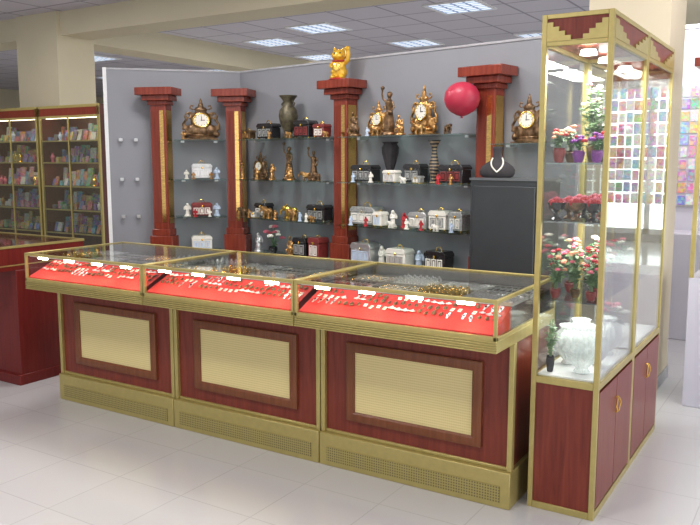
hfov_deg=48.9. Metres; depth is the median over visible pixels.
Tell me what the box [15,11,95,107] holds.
pillar
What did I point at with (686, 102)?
packet
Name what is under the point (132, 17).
ceiling beam
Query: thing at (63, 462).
floor
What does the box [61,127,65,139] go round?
magazine
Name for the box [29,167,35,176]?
magazine
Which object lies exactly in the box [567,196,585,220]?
bowl
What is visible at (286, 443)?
grille
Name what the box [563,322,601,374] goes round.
crystal vase
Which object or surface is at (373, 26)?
ceiling
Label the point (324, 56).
recessed light
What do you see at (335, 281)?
tray
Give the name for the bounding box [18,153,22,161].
vase
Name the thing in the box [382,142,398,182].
vase
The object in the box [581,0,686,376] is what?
column
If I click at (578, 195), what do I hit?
bowl
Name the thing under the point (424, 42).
recessed light
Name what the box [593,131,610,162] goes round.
flower arrangement
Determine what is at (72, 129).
magazine
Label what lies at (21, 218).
magazine
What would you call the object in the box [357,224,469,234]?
glass shelf
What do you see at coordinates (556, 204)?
bowl
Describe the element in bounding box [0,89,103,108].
wall
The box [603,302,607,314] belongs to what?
flower arrangement
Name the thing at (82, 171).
magazine
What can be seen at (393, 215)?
statuette
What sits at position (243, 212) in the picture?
animal figurine
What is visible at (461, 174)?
box
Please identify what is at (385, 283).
tray
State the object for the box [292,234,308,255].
box
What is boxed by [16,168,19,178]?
magazine
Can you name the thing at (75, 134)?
magazine
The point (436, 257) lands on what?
box
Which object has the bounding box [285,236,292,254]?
statuette
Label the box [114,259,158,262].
tray
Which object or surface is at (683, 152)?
packet
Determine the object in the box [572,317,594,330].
crystal vase
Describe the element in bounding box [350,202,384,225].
box
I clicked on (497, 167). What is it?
bust
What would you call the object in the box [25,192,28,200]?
magazine
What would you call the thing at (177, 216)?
glass shelf
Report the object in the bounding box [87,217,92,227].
magazine
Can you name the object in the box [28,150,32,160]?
magazine
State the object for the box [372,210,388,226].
box
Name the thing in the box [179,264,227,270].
tray
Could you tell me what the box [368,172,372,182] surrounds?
statuette
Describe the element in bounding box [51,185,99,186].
shelf
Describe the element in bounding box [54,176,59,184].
magazine
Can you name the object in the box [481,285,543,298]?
tray
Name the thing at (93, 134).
magazine
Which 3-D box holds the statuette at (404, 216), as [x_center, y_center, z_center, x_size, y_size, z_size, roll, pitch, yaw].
[0.400,-0.313,5.695,0.057,0.111,0.057,0,8,-2]
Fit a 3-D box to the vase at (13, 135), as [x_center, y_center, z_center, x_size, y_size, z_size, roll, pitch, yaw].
[-3.658,-1.370,8.359,0.057,0.116,0.057,5,9,32]
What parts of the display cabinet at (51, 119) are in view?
rack crown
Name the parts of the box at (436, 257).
panel, panel, box lid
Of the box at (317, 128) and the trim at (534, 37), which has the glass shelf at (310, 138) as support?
the box at (317, 128)
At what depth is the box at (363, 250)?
5.92 m
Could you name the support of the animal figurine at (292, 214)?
on the glass shelf at (260, 217)
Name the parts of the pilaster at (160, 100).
raised panel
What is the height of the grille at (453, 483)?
0.075 m
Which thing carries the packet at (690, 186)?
hanging from the wall at (682, 228)
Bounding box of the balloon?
[444,82,479,117]
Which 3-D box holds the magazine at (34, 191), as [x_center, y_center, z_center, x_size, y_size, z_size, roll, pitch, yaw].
[-3.492,-0.723,8.530,0.074,0.188,0.038,5,9,32]
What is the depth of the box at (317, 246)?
6.27 m
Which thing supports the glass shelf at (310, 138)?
attached to the wall partition at (405, 76)
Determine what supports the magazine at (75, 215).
on the display cabinet at (51, 119)
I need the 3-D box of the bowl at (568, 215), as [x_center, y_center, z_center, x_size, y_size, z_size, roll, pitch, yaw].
[0.935,-0.236,3.291,0.078,0.101,0.074,-5,9,-35]
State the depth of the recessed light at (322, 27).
9.37 m
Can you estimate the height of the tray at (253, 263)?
0.014 m
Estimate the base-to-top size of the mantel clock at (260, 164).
0.242 m
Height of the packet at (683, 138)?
0.087 m
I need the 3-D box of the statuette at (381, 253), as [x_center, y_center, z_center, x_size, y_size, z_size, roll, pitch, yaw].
[0.242,-0.051,5.873,0.080,0.156,0.080,-1,8,-4]
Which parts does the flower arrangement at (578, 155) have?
pot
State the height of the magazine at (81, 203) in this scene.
0.085 m
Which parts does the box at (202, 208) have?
box lid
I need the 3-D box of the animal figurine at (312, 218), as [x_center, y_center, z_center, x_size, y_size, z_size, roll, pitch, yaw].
[-0.311,-0.354,6.224,0.089,0.054,0.029,7,10,41]
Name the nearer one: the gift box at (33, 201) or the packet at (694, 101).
the packet at (694, 101)
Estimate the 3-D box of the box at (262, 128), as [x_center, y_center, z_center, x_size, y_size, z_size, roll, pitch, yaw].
[-0.696,-1.134,6.572,0.192,0.160,0.123,7,10,41]
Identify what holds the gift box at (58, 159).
on the display cabinet at (51, 119)
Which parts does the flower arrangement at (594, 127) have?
pot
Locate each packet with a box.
[677,183,685,192]
[677,196,684,204]
[678,171,685,180]
[679,160,685,168]
[680,135,688,144]
[680,147,686,156]
[681,122,688,132]
[682,99,690,108]
[682,112,689,120]
[683,87,690,96]
[685,194,692,204]
[687,170,694,180]
[687,183,693,192]
[688,146,695,156]
[688,159,694,168]
[689,122,697,132]
[689,136,696,144]
[691,98,698,108]
[691,110,697,120]
[692,86,699,96]
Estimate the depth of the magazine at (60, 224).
8.11 m
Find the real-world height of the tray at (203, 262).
0.014 m
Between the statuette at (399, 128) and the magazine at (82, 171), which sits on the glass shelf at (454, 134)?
the statuette at (399, 128)
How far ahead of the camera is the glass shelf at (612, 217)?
3.35 m
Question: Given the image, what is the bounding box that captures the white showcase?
[682,57,699,407]
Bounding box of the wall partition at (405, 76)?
[240,38,583,357]
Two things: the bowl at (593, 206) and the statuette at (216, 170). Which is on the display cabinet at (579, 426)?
the bowl at (593, 206)
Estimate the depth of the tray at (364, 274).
3.98 m
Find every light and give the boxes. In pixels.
[31,256,138,268]
[94,55,121,61]
[148,268,286,283]
[242,37,303,46]
[284,22,352,34]
[294,53,345,60]
[301,284,489,304]
[386,38,444,47]
[422,0,497,14]
[513,32,541,37]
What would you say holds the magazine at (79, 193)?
on the display cabinet at (51, 119)
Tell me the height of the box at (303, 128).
0.168 m
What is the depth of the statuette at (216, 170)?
6.88 m
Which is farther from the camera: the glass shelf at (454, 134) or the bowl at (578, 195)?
the glass shelf at (454, 134)
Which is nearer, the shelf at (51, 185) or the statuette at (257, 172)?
the statuette at (257, 172)
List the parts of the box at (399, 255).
box lid, panel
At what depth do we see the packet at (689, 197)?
6.64 m
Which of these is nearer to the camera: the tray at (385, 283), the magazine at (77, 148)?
the tray at (385, 283)
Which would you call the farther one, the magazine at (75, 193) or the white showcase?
the magazine at (75, 193)
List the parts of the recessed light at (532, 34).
louvre panel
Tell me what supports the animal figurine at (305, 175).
on the glass shelf at (260, 180)
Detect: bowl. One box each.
[547,196,566,220]
[563,195,572,218]
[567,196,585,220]
[573,194,582,215]
[578,195,589,217]
[584,197,600,221]
[588,193,600,214]
[599,197,614,218]
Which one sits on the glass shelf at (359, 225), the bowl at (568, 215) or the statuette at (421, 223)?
the statuette at (421, 223)
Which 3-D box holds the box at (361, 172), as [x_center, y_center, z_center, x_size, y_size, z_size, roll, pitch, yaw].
[0.117,-0.697,5.896,0.206,0.161,0.129,7,10,41]
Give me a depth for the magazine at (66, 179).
8.00 m
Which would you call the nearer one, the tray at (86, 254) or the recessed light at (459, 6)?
the tray at (86, 254)
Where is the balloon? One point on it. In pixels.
(461, 99)
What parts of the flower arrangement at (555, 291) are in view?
pot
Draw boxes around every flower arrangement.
[263,224,284,253]
[547,248,567,297]
[550,128,568,162]
[559,237,584,292]
[563,125,576,162]
[568,240,585,297]
[570,135,587,162]
[578,83,615,162]
[582,255,598,300]
[584,235,611,275]
[588,132,603,162]
[590,240,609,296]
[592,237,610,291]
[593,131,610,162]
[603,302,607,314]
[609,173,615,194]
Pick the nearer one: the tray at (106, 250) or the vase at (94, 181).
the tray at (106, 250)
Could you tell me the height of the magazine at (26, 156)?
0.092 m
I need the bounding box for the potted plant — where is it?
[544,319,559,371]
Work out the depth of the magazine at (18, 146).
8.58 m
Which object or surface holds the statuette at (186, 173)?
on the glass shelf
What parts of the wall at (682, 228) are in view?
stand frame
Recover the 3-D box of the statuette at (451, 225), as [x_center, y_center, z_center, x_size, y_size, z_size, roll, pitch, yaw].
[0.698,-0.241,5.310,0.036,0.071,0.036,0,8,-2]
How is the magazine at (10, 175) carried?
on the display rack
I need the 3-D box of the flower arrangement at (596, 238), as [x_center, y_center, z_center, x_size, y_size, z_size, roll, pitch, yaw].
[1.115,0.008,3.424,0.112,0.243,0.130,0,8,-2]
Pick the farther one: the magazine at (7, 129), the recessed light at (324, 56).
the recessed light at (324, 56)
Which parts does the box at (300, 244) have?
panel, box lid, panel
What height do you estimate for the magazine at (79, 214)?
0.180 m
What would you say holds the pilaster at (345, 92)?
on the floor
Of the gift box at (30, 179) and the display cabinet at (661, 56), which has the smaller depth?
the display cabinet at (661, 56)
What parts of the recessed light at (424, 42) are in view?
louvre panel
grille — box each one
[64,385,167,420]
[179,412,310,456]
[326,446,499,502]
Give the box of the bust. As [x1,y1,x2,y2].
[480,147,514,177]
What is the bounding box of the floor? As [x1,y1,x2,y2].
[0,339,699,524]
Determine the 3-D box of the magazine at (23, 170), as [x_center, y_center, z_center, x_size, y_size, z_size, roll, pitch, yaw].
[-3.648,-0.972,8.595,0.094,0.183,0.038,5,9,32]
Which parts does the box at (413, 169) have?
panel, box lid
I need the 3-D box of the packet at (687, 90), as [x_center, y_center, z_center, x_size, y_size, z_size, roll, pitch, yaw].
[2.870,-1.453,6.558,0.056,0.082,0.008,5,9,32]
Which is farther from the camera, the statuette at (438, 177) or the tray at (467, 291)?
the statuette at (438, 177)
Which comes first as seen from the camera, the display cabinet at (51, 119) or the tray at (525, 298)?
the tray at (525, 298)
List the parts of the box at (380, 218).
box lid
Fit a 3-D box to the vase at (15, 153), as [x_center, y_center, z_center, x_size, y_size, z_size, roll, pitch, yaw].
[-3.650,-1.153,8.401,0.056,0.114,0.056,5,9,32]
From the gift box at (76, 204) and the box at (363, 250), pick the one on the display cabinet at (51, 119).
the gift box at (76, 204)
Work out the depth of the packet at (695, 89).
6.52 m
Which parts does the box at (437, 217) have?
panel, panel, box lid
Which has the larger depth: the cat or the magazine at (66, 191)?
the magazine at (66, 191)
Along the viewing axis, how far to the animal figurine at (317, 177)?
6.14 m
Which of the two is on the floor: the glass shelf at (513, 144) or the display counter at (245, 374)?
the display counter at (245, 374)
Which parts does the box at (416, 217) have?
panel, box lid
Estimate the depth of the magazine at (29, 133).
8.44 m
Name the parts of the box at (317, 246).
panel, panel, box lid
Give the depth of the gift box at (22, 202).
8.38 m
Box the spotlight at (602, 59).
[598,57,606,62]
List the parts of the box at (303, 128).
box lid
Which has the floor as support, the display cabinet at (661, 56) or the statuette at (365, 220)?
the display cabinet at (661, 56)
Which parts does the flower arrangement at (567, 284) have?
pot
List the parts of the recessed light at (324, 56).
louvre panel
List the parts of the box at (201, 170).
panel, box lid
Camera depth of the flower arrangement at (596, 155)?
3.12 m
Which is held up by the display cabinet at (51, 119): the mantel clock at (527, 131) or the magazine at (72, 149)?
the magazine at (72, 149)
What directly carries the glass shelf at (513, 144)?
attached to the wall partition at (405, 76)
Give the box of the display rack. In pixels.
[0,107,43,234]
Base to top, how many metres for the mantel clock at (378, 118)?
0.272 m
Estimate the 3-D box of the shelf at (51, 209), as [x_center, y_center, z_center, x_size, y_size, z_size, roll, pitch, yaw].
[-2.744,-0.549,7.985,0.884,0.010,0.300,5,9,32]
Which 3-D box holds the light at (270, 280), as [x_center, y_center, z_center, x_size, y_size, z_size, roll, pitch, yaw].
[-0.669,0.068,3.839,0.930,0.019,0.017,5,9,32]
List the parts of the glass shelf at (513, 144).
pane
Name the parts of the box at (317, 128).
box lid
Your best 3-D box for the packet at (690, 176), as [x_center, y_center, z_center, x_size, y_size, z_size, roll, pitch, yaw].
[2.928,-0.746,6.615,0.053,0.093,0.008,5,9,32]
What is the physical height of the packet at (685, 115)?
0.078 m
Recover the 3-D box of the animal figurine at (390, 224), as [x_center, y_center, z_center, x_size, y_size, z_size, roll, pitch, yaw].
[0.296,-0.281,5.686,0.086,0.052,0.028,7,10,41]
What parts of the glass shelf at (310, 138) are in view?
pane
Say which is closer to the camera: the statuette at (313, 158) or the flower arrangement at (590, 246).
the flower arrangement at (590, 246)
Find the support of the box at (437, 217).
on the glass shelf at (359, 225)
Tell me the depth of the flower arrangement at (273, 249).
6.66 m
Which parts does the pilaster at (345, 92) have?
raised panel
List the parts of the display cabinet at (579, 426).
crown, cabinet door, door handle, cabinet door, glass door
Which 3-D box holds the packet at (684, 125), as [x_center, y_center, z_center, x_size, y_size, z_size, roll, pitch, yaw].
[2.870,-1.154,6.598,0.064,0.091,0.008,5,9,32]
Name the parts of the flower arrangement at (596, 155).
pot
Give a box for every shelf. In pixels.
[50,208,100,210]
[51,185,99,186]
[174,139,216,142]
[176,215,226,218]
[235,137,333,142]
[238,179,333,183]
[242,216,333,223]
[346,133,475,139]
[353,181,470,187]
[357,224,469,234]
[497,143,561,146]
[547,212,613,220]
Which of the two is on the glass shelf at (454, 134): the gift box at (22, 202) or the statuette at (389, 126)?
the statuette at (389, 126)
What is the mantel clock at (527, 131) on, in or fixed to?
on the glass shelf at (513, 144)
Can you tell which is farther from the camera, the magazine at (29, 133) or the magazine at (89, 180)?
the magazine at (29, 133)
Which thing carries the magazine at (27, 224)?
on the display rack
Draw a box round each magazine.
[6,127,11,141]
[8,168,13,181]
[11,128,17,134]
[11,209,16,219]
[15,191,17,201]
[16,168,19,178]
[16,211,19,224]
[17,145,20,154]
[17,188,22,202]
[19,216,23,222]
[20,167,26,181]
[20,177,26,183]
[21,145,26,160]
[23,154,29,161]
[24,213,28,221]
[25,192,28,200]
[25,221,30,228]
[26,131,31,137]
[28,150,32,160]
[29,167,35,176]
[29,211,32,222]
[32,189,37,198]
[35,223,40,229]
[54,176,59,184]
[57,222,63,230]
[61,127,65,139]
[63,168,67,180]
[64,178,68,185]
[64,190,68,203]
[67,194,72,204]
[70,127,77,133]
[71,148,74,160]
[71,171,75,180]
[72,131,78,139]
[73,192,76,202]
[73,213,77,224]
[74,146,79,155]
[75,180,81,185]
[76,170,80,179]
[77,191,82,201]
[77,213,82,228]
[79,145,85,156]
[79,201,85,208]
[79,224,84,232]
[80,169,84,184]
[82,216,87,225]
[83,131,88,139]
[83,226,87,232]
[85,145,91,156]
[85,195,91,204]
[86,178,92,185]
[87,168,94,184]
[87,201,93,209]
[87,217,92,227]
[88,123,93,136]
[90,132,96,139]
[90,148,97,158]
[92,193,98,208]
[92,215,99,231]
[96,225,100,233]
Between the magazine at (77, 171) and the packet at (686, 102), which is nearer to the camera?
the packet at (686, 102)
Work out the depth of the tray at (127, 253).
4.90 m
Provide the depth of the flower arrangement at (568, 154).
3.26 m
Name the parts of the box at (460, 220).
panel, box lid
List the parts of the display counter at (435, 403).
edge trim, ribbed panel, frame moulding, edge trim, case frame, panel, edge trim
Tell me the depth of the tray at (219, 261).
4.46 m
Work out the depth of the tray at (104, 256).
4.74 m
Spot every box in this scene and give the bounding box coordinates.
[4,219,9,226]
[20,200,25,206]
[28,177,33,184]
[31,199,36,206]
[56,157,61,161]
[63,204,69,208]
[74,202,79,208]
[74,225,78,231]
[191,161,211,178]
[191,199,212,215]
[191,232,211,248]
[241,128,255,138]
[250,212,259,217]
[254,200,273,216]
[256,120,280,138]
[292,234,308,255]
[293,117,317,137]
[306,201,332,221]
[307,235,328,257]
[312,122,331,137]
[350,161,380,181]
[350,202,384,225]
[350,239,380,261]
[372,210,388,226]
[382,170,401,182]
[385,245,414,267]
[403,161,428,182]
[408,209,429,228]
[411,176,424,183]
[424,247,453,270]
[428,207,451,230]
[438,160,471,184]
[448,209,469,231]
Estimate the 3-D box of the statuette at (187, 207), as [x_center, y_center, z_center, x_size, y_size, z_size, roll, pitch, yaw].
[-1.449,-0.471,6.865,0.060,0.118,0.060,5,9,32]
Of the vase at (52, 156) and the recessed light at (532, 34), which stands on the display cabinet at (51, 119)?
the vase at (52, 156)
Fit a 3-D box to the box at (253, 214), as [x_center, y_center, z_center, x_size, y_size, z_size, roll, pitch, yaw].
[-0.820,-0.411,6.655,0.078,0.054,0.064,7,10,41]
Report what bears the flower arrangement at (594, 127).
on the display cabinet at (579, 426)
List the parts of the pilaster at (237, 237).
raised panel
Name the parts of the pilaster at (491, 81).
raised panel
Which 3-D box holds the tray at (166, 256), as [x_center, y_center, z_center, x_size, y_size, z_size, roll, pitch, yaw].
[-1.148,-0.021,4.720,0.236,0.014,0.204,5,9,32]
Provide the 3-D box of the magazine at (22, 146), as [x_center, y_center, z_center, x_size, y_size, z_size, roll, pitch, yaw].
[-3.624,-1.208,8.549,0.072,0.186,0.038,5,9,32]
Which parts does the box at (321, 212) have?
panel, box lid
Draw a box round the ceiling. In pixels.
[0,0,589,96]
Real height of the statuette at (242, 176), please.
0.165 m
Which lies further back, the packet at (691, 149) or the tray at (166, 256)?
the packet at (691, 149)
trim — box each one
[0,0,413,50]
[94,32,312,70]
[102,67,112,250]
[106,67,239,72]
[240,36,541,72]
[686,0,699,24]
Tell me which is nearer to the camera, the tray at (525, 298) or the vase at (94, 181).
the tray at (525, 298)
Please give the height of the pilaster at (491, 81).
2.120 m
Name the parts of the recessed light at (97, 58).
louvre panel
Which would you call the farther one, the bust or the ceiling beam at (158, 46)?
the ceiling beam at (158, 46)
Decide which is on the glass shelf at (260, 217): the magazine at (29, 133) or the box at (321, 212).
the box at (321, 212)
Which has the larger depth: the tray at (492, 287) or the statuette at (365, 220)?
the statuette at (365, 220)
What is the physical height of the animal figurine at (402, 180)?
0.050 m
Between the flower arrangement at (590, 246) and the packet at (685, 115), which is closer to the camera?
the flower arrangement at (590, 246)
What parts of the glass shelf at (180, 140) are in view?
pane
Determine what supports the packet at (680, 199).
hanging from the wall at (682, 228)
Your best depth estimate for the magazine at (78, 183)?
7.86 m
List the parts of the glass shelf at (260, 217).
pane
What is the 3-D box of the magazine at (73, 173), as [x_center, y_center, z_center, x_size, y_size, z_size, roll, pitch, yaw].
[-2.922,-0.892,8.145,0.075,0.144,0.033,5,9,32]
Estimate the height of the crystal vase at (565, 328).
0.178 m
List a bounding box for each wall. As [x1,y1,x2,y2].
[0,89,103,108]
[106,69,239,251]
[574,24,699,339]
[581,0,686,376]
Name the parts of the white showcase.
corner post, crown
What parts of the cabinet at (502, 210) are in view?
cabinet door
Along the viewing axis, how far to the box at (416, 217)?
5.57 m
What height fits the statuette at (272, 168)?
0.139 m
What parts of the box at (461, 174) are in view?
panel, box lid, panel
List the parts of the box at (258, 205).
box lid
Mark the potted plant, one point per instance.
(550, 359)
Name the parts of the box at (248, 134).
box lid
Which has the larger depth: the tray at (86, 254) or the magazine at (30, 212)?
the magazine at (30, 212)
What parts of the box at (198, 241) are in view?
box lid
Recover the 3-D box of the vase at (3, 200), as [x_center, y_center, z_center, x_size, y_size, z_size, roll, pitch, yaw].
[-3.863,-0.687,8.584,0.050,0.101,0.050,5,9,32]
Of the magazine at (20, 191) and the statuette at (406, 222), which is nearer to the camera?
the statuette at (406, 222)
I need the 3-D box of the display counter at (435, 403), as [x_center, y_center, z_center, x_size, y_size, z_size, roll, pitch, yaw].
[0.361,0.546,3.673,0.990,0.953,0.763,5,9,32]
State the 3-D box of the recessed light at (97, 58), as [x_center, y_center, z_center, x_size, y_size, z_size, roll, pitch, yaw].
[-4.029,-3.211,12.106,0.600,0.015,0.600,5,9,32]
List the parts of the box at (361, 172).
panel, box lid, panel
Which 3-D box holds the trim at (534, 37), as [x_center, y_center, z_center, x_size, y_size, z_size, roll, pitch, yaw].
[0.243,-1.583,5.910,3.272,0.015,0.075,7,10,41]
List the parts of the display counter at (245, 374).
edge trim, ribbed panel, frame moulding, edge trim, case frame, panel, edge trim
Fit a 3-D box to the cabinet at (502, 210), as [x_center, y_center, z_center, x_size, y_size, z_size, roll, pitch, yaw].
[1.041,0.152,4.981,0.508,1.390,0.288,7,10,41]
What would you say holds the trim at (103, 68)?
attached to the wall at (129, 117)
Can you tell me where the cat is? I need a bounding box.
[329,46,350,79]
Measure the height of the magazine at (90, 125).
0.178 m
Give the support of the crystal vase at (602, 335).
on the display cabinet at (579, 426)
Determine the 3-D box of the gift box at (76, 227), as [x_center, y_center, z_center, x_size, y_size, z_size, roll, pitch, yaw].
[-2.833,-0.352,7.978,0.028,0.077,0.045,4,9,30]
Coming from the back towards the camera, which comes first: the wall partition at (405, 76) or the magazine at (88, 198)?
the magazine at (88, 198)
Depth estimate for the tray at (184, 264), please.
4.43 m
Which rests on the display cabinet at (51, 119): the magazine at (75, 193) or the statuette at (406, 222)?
the magazine at (75, 193)
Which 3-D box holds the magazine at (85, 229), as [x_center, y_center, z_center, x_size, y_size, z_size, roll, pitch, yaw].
[-2.721,-0.339,7.922,0.047,0.069,0.035,4,9,29]
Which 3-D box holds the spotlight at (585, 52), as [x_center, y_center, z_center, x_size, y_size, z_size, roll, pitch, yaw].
[0.991,-0.873,3.197,0.070,0.020,0.070,5,9,32]
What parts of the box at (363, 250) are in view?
panel, panel, panel, box lid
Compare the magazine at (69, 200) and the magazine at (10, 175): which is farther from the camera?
the magazine at (10, 175)
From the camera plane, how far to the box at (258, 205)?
6.72 m
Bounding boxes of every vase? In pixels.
[1,196,5,205]
[11,131,15,140]
[13,151,16,161]
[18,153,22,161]
[50,153,54,161]
[92,176,96,185]
[279,95,297,137]
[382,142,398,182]
[428,140,440,183]
[554,323,572,364]
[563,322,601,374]
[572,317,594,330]
[592,335,604,365]
[595,315,605,334]
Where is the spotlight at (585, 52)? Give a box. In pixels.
[580,49,596,55]
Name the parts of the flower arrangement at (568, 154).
pot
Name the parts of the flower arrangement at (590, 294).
pot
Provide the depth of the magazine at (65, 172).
8.21 m
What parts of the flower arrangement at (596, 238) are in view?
pot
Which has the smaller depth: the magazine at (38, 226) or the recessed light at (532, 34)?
the magazine at (38, 226)
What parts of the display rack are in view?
rack crown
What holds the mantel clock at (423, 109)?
on the glass shelf at (454, 134)
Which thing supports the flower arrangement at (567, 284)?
on the display cabinet at (579, 426)
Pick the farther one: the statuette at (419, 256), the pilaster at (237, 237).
the pilaster at (237, 237)
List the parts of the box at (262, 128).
box lid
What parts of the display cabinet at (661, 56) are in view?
crown, cabinet door, cabinet door, glass door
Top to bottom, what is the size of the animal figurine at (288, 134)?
0.054 m
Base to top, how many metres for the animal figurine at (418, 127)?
0.082 m
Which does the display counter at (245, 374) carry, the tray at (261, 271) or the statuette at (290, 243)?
the tray at (261, 271)
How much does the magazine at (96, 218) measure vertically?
0.172 m
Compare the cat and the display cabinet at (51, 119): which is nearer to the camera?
the cat
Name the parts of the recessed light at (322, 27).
louvre panel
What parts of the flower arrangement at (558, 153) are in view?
pot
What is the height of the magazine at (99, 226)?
0.091 m
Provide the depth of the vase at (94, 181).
7.75 m
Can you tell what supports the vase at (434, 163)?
on the glass shelf at (355, 182)
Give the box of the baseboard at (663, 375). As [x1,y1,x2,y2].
[657,365,668,389]
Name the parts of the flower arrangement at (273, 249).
pot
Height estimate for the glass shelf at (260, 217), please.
0.022 m
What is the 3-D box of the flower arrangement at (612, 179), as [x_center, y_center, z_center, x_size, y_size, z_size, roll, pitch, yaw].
[1.354,-0.367,3.877,0.174,0.207,0.142,-1,8,-8]
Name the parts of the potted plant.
pot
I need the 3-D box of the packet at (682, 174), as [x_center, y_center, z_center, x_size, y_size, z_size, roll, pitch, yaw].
[2.870,-0.749,6.652,0.062,0.088,0.008,5,9,32]
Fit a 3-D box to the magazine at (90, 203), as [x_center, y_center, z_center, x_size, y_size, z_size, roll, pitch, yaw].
[-2.640,-0.578,7.830,0.059,0.087,0.041,4,9,29]
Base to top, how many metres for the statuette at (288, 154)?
0.318 m
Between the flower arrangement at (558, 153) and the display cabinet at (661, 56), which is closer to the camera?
the flower arrangement at (558, 153)
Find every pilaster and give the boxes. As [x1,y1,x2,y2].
[134,86,180,248]
[211,88,255,254]
[317,78,366,263]
[458,63,517,268]
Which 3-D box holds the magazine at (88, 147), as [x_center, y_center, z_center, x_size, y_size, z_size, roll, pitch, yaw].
[-2.713,-1.130,7.984,0.066,0.179,0.037,5,9,32]
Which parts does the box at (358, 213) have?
panel, panel, box lid, panel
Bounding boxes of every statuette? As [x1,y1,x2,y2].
[183,203,190,215]
[184,170,188,178]
[213,167,219,178]
[213,203,220,215]
[239,160,245,178]
[254,168,259,179]
[254,232,262,251]
[268,163,275,179]
[282,142,295,179]
[285,164,293,180]
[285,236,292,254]
[298,212,301,221]
[307,147,317,180]
[347,112,360,135]
[363,217,367,225]
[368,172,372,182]
[378,246,385,265]
[380,86,395,135]
[390,210,396,226]
[394,115,404,134]
[400,213,407,227]
[404,219,408,229]
[415,250,423,268]
[419,221,423,230]
[435,174,440,183]
[448,174,453,184]
[449,222,453,232]
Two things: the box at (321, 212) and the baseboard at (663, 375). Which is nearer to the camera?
the baseboard at (663, 375)
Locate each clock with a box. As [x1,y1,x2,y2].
[182,98,219,139]
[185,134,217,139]
[252,151,267,178]
[368,101,385,135]
[409,85,438,134]
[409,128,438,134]
[510,94,546,142]
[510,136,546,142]
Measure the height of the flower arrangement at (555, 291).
0.213 m
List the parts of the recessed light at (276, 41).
louvre panel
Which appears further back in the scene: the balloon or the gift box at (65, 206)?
the gift box at (65, 206)
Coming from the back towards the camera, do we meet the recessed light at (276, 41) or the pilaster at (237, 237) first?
the recessed light at (276, 41)
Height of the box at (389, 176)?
0.094 m
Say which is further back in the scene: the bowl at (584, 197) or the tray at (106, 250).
the tray at (106, 250)
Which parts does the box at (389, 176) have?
box lid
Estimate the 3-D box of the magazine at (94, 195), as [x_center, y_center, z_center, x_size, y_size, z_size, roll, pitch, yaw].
[-2.648,-0.640,8.007,0.095,0.160,0.035,5,9,32]
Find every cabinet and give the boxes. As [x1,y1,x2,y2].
[38,103,109,252]
[469,177,560,354]
[527,8,649,520]
[580,33,674,467]
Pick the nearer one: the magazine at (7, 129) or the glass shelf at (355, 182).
the glass shelf at (355, 182)
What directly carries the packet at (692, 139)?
hanging from the wall at (682, 228)
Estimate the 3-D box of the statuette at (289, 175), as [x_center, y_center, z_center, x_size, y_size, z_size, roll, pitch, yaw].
[-0.495,-0.746,6.365,0.071,0.135,0.072,-7,11,-44]
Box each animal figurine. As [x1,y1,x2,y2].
[237,207,246,216]
[259,206,272,218]
[279,205,298,219]
[284,131,291,137]
[286,209,296,220]
[297,171,309,179]
[307,215,314,221]
[311,172,320,180]
[321,131,328,136]
[368,125,381,135]
[385,221,394,227]
[398,176,406,182]
[410,123,425,134]
[430,224,439,231]
[444,124,451,133]
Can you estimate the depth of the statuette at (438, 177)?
5.34 m
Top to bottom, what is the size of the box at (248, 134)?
0.094 m
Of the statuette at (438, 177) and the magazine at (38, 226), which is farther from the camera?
the magazine at (38, 226)
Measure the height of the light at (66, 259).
0.019 m
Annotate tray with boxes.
[65,254,103,258]
[83,250,132,255]
[89,256,134,260]
[111,253,156,258]
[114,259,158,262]
[137,255,184,260]
[146,263,193,268]
[177,259,215,264]
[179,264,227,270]
[199,261,252,266]
[213,268,260,274]
[231,263,286,270]
[246,271,299,277]
[266,266,322,273]
[284,274,338,284]
[303,270,360,278]
[327,278,384,286]
[345,273,403,281]
[371,282,427,291]
[387,277,446,285]
[415,287,476,296]
[433,281,493,291]
[464,291,528,306]
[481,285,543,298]
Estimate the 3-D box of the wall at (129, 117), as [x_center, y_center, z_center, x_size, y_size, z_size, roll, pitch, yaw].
[-1.564,-0.568,7.010,1.161,2.285,0.061,-2,8,-14]
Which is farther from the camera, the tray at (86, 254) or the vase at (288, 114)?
the vase at (288, 114)
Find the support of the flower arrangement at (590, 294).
on the display cabinet at (579, 426)
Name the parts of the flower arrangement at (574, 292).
pot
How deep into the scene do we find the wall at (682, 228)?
6.49 m
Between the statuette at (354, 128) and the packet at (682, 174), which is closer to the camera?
the statuette at (354, 128)
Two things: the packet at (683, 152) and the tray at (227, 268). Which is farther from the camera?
the packet at (683, 152)
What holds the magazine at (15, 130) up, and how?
on the display rack

